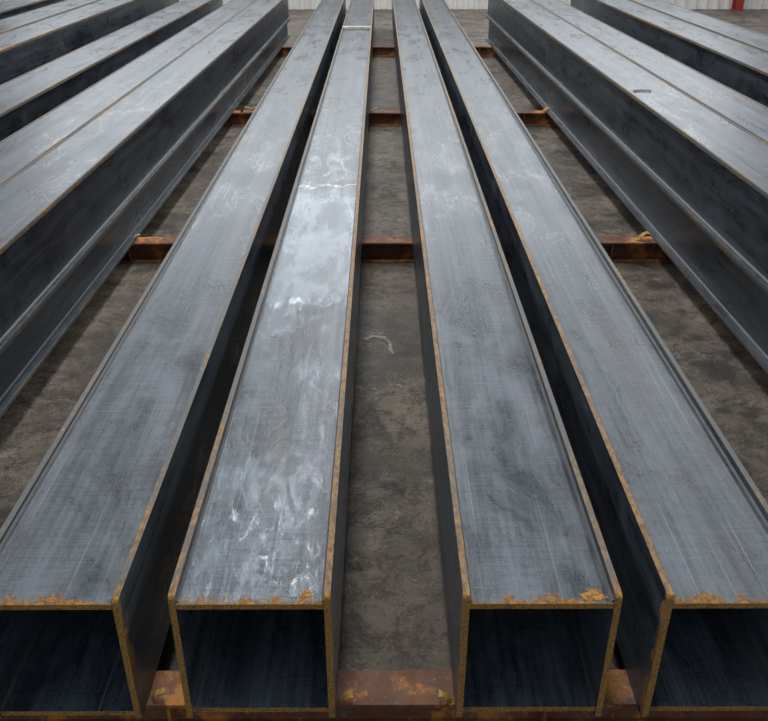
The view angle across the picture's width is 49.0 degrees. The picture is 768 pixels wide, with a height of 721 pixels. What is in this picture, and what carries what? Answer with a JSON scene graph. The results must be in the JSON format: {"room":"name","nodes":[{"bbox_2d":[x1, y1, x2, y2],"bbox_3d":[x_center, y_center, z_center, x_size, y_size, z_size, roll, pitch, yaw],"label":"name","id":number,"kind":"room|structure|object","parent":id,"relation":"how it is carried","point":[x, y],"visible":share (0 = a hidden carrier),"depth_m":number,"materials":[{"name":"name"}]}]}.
{"room":"steel warehouse","nodes":[
{"label":"steel warehouse","id":0,"kind":"room"},
{"bbox_2d":[0,9,767,670],"bbox_3d":[-0.022,-1.524,7.256,24.000,0.100,26.200,0,29,0],"label":"floor","id":1,"kind":"structure","parent":0,"point":[394,617],"depth_m":4.23,"materials":[{"name":"concrete"}]},
{"bbox_2d":[363,335,385,339],"bbox_3d":[-0.051,-0.124,4.579,0.126,0.001,0.062,0,29,0],"label":"chalk mark","id":2,"kind":"object","parent":1,"relation":"on","point":[371,336],"visible":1,"depth_m":4.58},
{"bbox_2d":[0,670,767,720],"bbox_3d":[-0.505,0.983,2.408,11.400,0.138,0.120,0,29,0],"label":"support rail","id":3,"kind":"object","parent":1,"relation":"on","point":[378,695],"visible":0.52,"depth_m":2.42,"materials":[{"name":"brown metal"}]},
{"bbox_2d":[151,688,164,700],"bbox_3d":[-0.625,0.927,2.331,0.040,0.031,0.022,-5,29,-10],"label":"metal clip","id":4,"kind":"object","parent":3,"relation":"on","point":[160,691],"visible":1,"depth_m":2.33,"materials":[{"name":"gold metal"}]},
{"bbox_2d":[337,689,352,704],"bbox_3d":[-0.106,0.932,2.324,0.044,0.029,0.030,-4,29,-8],"label":"metal clip","id":5,"kind":"object","parent":3,"relation":"on","point":[346,695],"visible":1,"depth_m":2.32,"materials":[{"name":"gold metal"}]},
{"bbox_2d":[438,689,452,703],"bbox_3d":[0.171,0.931,2.326,0.041,0.029,0.028,3,29,5],"label":"metal clip","id":6,"kind":"object","parent":3,"relation":"on","point":[442,694],"visible":1,"depth_m":2.32,"materials":[{"name":"gold metal"}]},
{"bbox_2d":[275,46,498,56],"bbox_3d":[-0.542,-4.740,12.904,11.400,0.138,0.120,0,29,0],"label":"support rail","id":7,"kind":"object","parent":1,"relation":"on","point":[378,51],"visible":0.06,"depth_m":12.89,"materials":[{"name":"brown metal"}]},
{"bbox_3d":[-3.552,-2.339,7.978,0.396,0.359,13.200,0,29,0],"label":"girder","id":8,"kind":"object","parent":7,"relation":"on","visible":0},
{"bbox_2d":[0,0,178,84],"bbox_3d":[-3.552,-2.694,7.785,0.421,0.445,13.200,0,29,0],"label":"girder","id":9,"kind":"object","parent":8,"relation":"on","point":[24,49],"visible":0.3,"depth_m":9.02,"materials":[{"name":"grey metal"}]},
{"bbox_3d":[2.329,-2.248,7.821,0.361,0.349,12.800,0,29,-1],"label":"girder","id":10,"kind":"object","parent":7,"relation":"on","visible":0},
{"bbox_2d":[532,0,767,142],"bbox_3d":[2.329,-2.574,7.643,0.386,0.390,12.800,0,29,-1],"label":"girder","id":11,"kind":"object","parent":10,"relation":"on","point":[750,115],"visible":0.2,"depth_m":6.70,"materials":[{"name":"grey metal"}]},
{"bbox_2d":[385,338,393,352],"bbox_3d":[0.032,-0.079,4.497,0.028,0.001,0.177,-5,29,-9],"label":"chalk mark","id":12,"kind":"object","parent":1,"relation":"on","point":[386,339],"visible":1,"depth_m":4.50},
{"bbox_2d":[223,110,557,125],"bbox_3d":[-0.528,-2.562,8.909,11.400,0.138,0.120,0,29,0],"label":"support rail","id":13,"kind":"object","parent":1,"relation":"on","point":[378,117],"visible":0.13,"depth_m":8.90,"materials":[{"name":"brown metal"}]},
{"bbox_2d":[0,20,290,418],"bbox_3d":[-1.768,-2.298,8.007,0.348,0.259,13.200,0,29,0],"label":"girder","id":14,"kind":"object","parent":13,"relation":"on","point":[25,353],"visible":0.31,"depth_m":5.01,"materials":[{"name":"grey metal"}]},
{"bbox_2d":[0,0,290,352],"bbox_3d":[-1.768,-2.584,7.851,0.373,0.390,13.200,0,29,0],"label":"girder","id":15,"kind":"object","parent":14,"relation":"on","point":[53,211],"visible":1,"depth_m":5.09,"materials":[{"name":"grey metal"}]},
{"bbox_2d":[0,0,345,717],"bbox_3d":[-0.876,-2.856,8.846,0.395,0.436,15.200,0,29,0],"label":"girder","id":16,"kind":"object","parent":13,"relation":"on","point":[91,546],"visible":0.87,"depth_m":2.71,"materials":[{"name":"grey metal"}]},
{"bbox_2d":[240,106,256,111],"bbox_3d":[-1.400,-2.635,8.832,0.218,0.062,0.075,0,29,0],"label":"strap offcut","id":17,"kind":"object","parent":13,"relation":"on","point":[245,107],"visible":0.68,"depth_m":8.80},
{"bbox_2d":[168,0,373,717],"bbox_3d":[-0.355,-2.862,8.844,0.400,0.448,15.200,0,29,0],"label":"girder","id":18,"kind":"object","parent":13,"relation":"on","point":[267,525],"visible":1,"depth_m":2.59,"materials":[{"name":"grey metal"}]},
{"bbox_2d":[301,590,312,596],"bbox_3d":[-0.194,0.584,2.112,0.031,0.001,0.028,0,29,0],"label":"rust patch","id":19,"kind":"object","parent":18,"relation":"on","point":[306,593],"visible":1,"depth_m":2.11,"materials":[{"name":"orange metal"}]},
{"bbox_2d":[343,26,371,27],"bbox_3d":[-0.365,-4.530,11.424,0.395,0.007,0.129,0,29,0],"label":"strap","id":20,"kind":"object","parent":18,"relation":"attached to","point":[343,26],"visible":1,"depth_m":11.42,"materials":[{"name":"beige plastic"}]},
{"bbox_2d":[392,0,622,716],"bbox_3d":[0.368,-2.863,8.846,0.392,0.448,15.200,0,29,0],"label":"girder","id":21,"kind":"object","parent":13,"relation":"on","point":[520,536],"visible":1,"depth_m":2.62,"materials":[{"name":"grey metal"}]},
{"bbox_2d":[578,588,608,601],"bbox_3d":[0.525,0.586,2.108,0.072,0.001,0.045,-4,29,-8],"label":"rust patch","id":22,"kind":"object","parent":21,"relation":"on","point":[593,594],"visible":1,"depth_m":2.11,"materials":[{"name":"orange metal"}]},
{"bbox_2d":[419,0,767,716],"bbox_3d":[0.869,-2.864,8.848,0.390,0.448,15.200,0,29,0],"label":"girder","id":23,"kind":"object","parent":13,"relation":"on","point":[683,523],"visible":0.88,"depth_m":2.74,"materials":[{"name":"grey metal"}]},
{"bbox_2d":[485,17,767,373],"bbox_3d":[1.904,-2.247,7.820,0.362,0.349,12.800,0,29,-1],"label":"girder","id":24,"kind":"object","parent":13,"relation":"on","point":[734,295],"visible":0.52,"depth_m":5.44,"materials":[{"name":"grey metal"}]},
{"bbox_2d":[485,0,767,291],"bbox_3d":[1.904,-2.580,7.638,0.386,0.405,12.800,0,29,-1],"label":"girder","id":25,"kind":"object","parent":24,"relation":"on","point":[713,168],"visible":1,"depth_m":5.45,"materials":[{"name":"grey metal"}]},
{"bbox_3d":[-2.180,-2.297,8.006,0.351,0.259,13.200,0,29,0],"label":"girder","id":26,"kind":"object","parent":13,"relation":"on","visible":0},
{"bbox_2d":[0,0,255,185],"bbox_3d":[-2.180,-2.575,7.854,0.376,0.370,13.200,0,29,0],"label":"girder","id":27,"kind":"object","parent":26,"relation":"on","point":[29,143],"visible":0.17,"depth_m":6.42,"materials":[{"name":"grey metal"}]},
{"bbox_3d":[-2.857,-2.296,8.004,0.406,0.259,13.200,0,29,0],"label":"girder","id":28,"kind":"object","parent":13,"relation":"on","visible":0},
{"bbox_2d":[0,0,222,140],"bbox_3d":[-2.857,-2.583,7.848,0.430,0.390,13.200,0,29,0],"label":"girder","id":29,"kind":"object","parent":28,"relation":"on","point":[25,98],"visible":0.64,"depth_m":7.83,"materials":[{"name":"grey metal"}]},
{"bbox_3d":[-4.752,-2.337,7.975,0.396,0.359,13.200,0,29,0],"label":"girder","id":30,"kind":"object","parent":13,"relation":"on","visible":0},
{"bbox_2d":[0,0,64,19],"bbox_3d":[-4.752,-2.692,7.782,0.421,0.445,13.200,0,29,0],"label":"girder","id":31,"kind":"object","parent":30,"relation":"on","point":[9,8],"visible":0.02,"depth_m":10.69,"materials":[{"name":"grey metal"}]},
{"bbox_3d":[3.222,-2.249,7.824,0.396,0.349,12.800,0,29,-1],"label":"girder","id":32,"kind":"object","parent":13,"relation":"on","visible":0},
{"bbox_2d":[570,0,767,106],"bbox_3d":[3.222,-2.582,7.642,0.422,0.405,12.800,0,29,-1],"label":"girder","id":33,"kind":"object","parent":32,"relation":"on","point":[740,67],"visible":0.62,"depth_m":8.48,"materials":[{"name":"grey metal"}]},
{"bbox_3d":[3.682,-2.250,7.825,0.396,0.349,12.800,0,29,-1],"label":"girder","id":34,"kind":"object","parent":13,"relation":"on","visible":0},
{"bbox_2d":[629,0,767,52],"bbox_3d":[3.682,-2.582,7.643,0.422,0.405,12.800,0,29,-1],"label":"girder","id":35,"kind":"object","parent":34,"relation":"on","point":[748,37],"visible":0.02,"depth_m":9.34,"materials":[{"name":"grey metal"}]},
{"bbox_2d":[119,236,672,262],"bbox_3d":[-0.516,-0.728,5.547,11.400,0.138,0.120,0,29,0],"label":"support rail","id":36,"kind":"object","parent":1,"relation":"on","point":[144,249],"visible":0.27,"depth_m":5.54,"materials":[{"name":"brown metal"}]},
{"bbox_2d":[636,231,650,241],"bbox_3d":[1.688,-0.810,5.493,0.080,0.053,0.062,0,29,0],"label":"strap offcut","id":37,"kind":"object","parent":36,"relation":"on","point":[641,235],"visible":1,"depth_m":5.48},
{"bbox_3d":[-4.012,-2.338,7.977,0.396,0.359,13.200,0,29,0],"label":"girder","id":38,"kind":"object","parent":36,"relation":"on","visible":0},
{"bbox_2d":[0,0,99,33],"bbox_3d":[-4.012,-2.693,7.784,0.421,0.445,13.200,0,29,0],"label":"girder","id":39,"kind":"object","parent":38,"relation":"on","point":[23,19],"visible":0.02,"depth_m":9.70,"materials":[{"name":"grey metal"}]},
{"bbox_2d":[731,0,744,10],"bbox_3d":[7.689,-10.659,16.699,0.160,6.900,0.240,0,29,0],"label":"steel column","id":40,"kind":"structure","parent":1,"relation":"on","point":[737,5],"depth_m":18.22,"materials":[{"name":"red metal"}]},
{"bbox_2d":[0,0,767,8],"bbox_3d":[-0.077,-10.806,16.865,23.970,7.000,0.040,0,29,0],"label":"wall","id":41,"kind":"structure","parent":0,"point":[292,4],"depth_m":18.50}
]}

